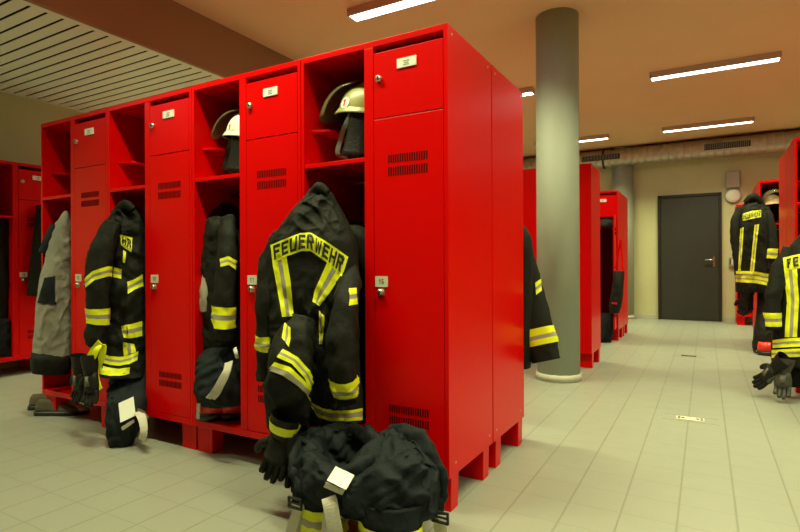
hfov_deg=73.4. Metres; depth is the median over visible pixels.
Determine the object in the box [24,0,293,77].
ceiling beam
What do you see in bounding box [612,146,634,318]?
column
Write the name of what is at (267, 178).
vent
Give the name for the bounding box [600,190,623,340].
locker
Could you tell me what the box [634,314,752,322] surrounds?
baseboard
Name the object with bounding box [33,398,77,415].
shoe
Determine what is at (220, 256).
jacket
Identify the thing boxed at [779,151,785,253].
locker
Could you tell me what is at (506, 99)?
locker
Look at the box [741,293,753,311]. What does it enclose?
glove
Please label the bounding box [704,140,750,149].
grille
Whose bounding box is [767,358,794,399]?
glove
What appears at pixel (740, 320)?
locker
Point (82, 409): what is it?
shoe
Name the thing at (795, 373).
trousers
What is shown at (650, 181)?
wall
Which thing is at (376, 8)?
ceiling lamp
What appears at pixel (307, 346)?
jacket
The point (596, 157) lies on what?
grille
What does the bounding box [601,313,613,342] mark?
trousers
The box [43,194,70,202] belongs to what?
shelf
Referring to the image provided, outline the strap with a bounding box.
[87,340,106,390]
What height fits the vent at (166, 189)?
0.084 m
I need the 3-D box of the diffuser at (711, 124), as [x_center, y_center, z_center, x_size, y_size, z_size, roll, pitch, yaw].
[4.433,-2.027,7.756,1.122,0.038,0.104,0,0,30]
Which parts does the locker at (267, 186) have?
leg, knob, number plate, door, door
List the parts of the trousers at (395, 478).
trouser leg, trouser leg, trouser seat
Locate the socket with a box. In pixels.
[662,413,718,424]
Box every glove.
[70,353,86,403]
[78,354,98,407]
[254,409,300,483]
[284,425,307,492]
[734,292,750,315]
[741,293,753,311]
[752,351,791,389]
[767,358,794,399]
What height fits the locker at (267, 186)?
1.851 m
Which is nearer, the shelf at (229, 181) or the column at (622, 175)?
the shelf at (229, 181)
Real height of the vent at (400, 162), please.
0.084 m
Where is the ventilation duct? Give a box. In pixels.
[523,130,799,168]
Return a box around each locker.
[0,160,40,366]
[41,108,108,427]
[108,87,197,449]
[192,60,301,453]
[301,23,492,511]
[489,64,523,467]
[523,163,600,367]
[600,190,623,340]
[623,195,627,335]
[735,204,752,324]
[752,188,755,330]
[755,180,778,309]
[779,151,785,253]
[786,137,799,392]
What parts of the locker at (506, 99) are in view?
leg, leg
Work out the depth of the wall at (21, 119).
5.14 m
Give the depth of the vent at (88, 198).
3.15 m
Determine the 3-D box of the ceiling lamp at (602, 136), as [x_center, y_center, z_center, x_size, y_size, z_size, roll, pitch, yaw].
[2.773,-2.030,8.701,1.150,0.062,0.124,0,0,30]
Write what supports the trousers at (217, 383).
in the locker at (267, 186)
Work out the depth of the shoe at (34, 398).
3.53 m
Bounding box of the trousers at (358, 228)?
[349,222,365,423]
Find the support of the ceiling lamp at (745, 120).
attached to the ceiling at (621, 42)
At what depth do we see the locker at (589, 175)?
4.89 m
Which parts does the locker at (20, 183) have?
number plate, leg, door, door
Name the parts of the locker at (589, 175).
leg, leg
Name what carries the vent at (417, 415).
attached to the locker at (420, 190)
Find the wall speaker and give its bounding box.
[726,171,739,188]
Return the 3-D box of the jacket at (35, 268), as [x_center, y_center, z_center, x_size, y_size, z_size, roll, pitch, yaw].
[-3.166,-0.134,4.782,0.151,0.816,0.295,0,0,30]
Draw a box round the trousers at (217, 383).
[193,346,240,420]
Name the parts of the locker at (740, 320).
leg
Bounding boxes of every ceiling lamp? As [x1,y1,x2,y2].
[347,0,435,21]
[519,86,534,96]
[535,134,608,146]
[650,51,781,81]
[662,116,753,132]
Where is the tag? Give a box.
[233,347,238,357]
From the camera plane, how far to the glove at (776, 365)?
3.68 m
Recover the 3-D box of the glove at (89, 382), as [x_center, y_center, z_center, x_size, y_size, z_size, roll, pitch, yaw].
[-1.604,0.590,2.777,0.147,0.267,0.085,0,0,30]
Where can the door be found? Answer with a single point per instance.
(689, 225)
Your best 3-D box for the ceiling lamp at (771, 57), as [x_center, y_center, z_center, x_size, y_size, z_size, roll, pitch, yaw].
[3.186,-2.030,5.474,1.150,0.062,0.124,0,0,30]
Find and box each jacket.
[27,205,41,295]
[30,211,71,374]
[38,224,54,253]
[83,199,145,378]
[200,203,239,349]
[254,182,362,430]
[523,225,559,368]
[730,193,777,292]
[763,234,799,368]
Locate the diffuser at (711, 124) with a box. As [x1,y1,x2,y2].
[663,121,752,132]
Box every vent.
[81,191,98,206]
[158,181,179,198]
[159,371,180,388]
[257,168,285,188]
[258,385,263,402]
[388,150,427,175]
[389,404,428,429]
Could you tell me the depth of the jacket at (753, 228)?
5.68 m
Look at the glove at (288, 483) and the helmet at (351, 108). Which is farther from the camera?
the helmet at (351, 108)
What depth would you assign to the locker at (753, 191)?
6.48 m
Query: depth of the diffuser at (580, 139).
8.53 m
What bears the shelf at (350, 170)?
attached to the locker at (420, 190)
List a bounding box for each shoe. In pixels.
[27,393,45,410]
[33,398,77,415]
[67,399,89,414]
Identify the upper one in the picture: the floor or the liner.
the liner
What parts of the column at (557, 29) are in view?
column skirting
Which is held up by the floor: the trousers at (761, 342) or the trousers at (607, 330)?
the trousers at (761, 342)
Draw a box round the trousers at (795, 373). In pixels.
[791,368,799,387]
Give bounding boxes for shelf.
[0,215,11,218]
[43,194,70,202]
[110,185,144,195]
[195,173,239,188]
[305,158,364,181]
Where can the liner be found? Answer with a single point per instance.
(203, 290)
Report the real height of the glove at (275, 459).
0.292 m
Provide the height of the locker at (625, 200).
1.851 m
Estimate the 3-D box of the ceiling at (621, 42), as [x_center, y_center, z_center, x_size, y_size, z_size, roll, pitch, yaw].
[2.134,-2.114,3.460,7.425,0.120,12.460,0,0,30]
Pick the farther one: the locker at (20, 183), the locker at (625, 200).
the locker at (625, 200)
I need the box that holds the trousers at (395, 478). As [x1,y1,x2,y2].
[286,421,448,531]
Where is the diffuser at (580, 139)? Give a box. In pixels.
[579,138,607,141]
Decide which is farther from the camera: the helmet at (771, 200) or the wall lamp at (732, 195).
the wall lamp at (732, 195)
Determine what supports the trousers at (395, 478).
on the floor
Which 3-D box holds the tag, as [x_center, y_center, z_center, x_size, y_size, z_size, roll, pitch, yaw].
[-0.783,0.414,2.557,0.037,0.052,0.025,0,0,30]
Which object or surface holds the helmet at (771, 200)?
on the locker at (763, 188)
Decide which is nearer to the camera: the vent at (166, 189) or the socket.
the vent at (166, 189)
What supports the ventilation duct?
hanging from the ceiling at (621, 42)
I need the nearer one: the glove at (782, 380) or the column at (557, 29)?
the glove at (782, 380)
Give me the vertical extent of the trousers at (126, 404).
0.420 m
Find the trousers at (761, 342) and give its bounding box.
[752,292,771,355]
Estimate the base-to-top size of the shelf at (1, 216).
0.019 m
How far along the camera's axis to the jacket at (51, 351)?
3.27 m
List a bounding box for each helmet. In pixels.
[222,113,239,173]
[334,82,364,159]
[762,193,778,222]
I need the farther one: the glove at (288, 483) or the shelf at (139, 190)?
the shelf at (139, 190)
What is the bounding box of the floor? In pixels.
[0,318,799,531]
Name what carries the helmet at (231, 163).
on the locker at (267, 186)
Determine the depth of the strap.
2.76 m
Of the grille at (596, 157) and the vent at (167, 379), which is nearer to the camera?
the vent at (167, 379)
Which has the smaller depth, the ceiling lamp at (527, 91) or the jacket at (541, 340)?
the jacket at (541, 340)
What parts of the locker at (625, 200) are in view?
leg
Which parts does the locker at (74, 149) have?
leg, number plate, door, door, leg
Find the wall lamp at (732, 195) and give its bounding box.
[724,189,741,202]
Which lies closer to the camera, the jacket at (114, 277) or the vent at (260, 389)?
the vent at (260, 389)
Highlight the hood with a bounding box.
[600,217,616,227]
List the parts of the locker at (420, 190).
coat rail, knob, number plate, door, door, leg, leg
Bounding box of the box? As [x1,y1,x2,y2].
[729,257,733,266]
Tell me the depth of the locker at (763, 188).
6.19 m
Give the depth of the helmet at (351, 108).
2.28 m
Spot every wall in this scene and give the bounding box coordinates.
[0,88,94,368]
[598,152,783,321]
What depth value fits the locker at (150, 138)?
2.83 m
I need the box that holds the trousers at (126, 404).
[104,369,148,447]
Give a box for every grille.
[582,153,619,161]
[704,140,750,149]
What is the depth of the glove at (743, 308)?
5.79 m
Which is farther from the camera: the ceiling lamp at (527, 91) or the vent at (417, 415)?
the ceiling lamp at (527, 91)
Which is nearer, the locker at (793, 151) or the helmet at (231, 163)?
the helmet at (231, 163)
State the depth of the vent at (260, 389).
2.48 m
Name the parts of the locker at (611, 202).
door, door, leg, leg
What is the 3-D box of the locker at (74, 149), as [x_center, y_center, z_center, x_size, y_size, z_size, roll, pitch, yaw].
[-1.864,0.019,3.440,0.709,1.851,0.493,0,0,30]
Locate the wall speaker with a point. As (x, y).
(732, 177)
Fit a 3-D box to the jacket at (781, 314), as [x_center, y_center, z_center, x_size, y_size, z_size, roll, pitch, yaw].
[2.830,0.212,3.687,0.576,0.986,0.287,0,0,30]
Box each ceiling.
[0,0,222,112]
[173,0,799,158]
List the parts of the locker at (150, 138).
number plate, door, door, leg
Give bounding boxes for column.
[536,7,581,383]
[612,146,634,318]
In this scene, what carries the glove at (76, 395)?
hanging from the jacket at (114, 277)
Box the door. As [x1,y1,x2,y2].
[658,192,721,321]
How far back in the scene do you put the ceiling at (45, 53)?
4.35 m
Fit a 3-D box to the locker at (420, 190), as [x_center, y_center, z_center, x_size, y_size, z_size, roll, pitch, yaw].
[-0.013,0.011,2.386,0.709,1.851,0.493,0,0,30]
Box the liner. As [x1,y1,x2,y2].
[199,274,207,311]
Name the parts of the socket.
plate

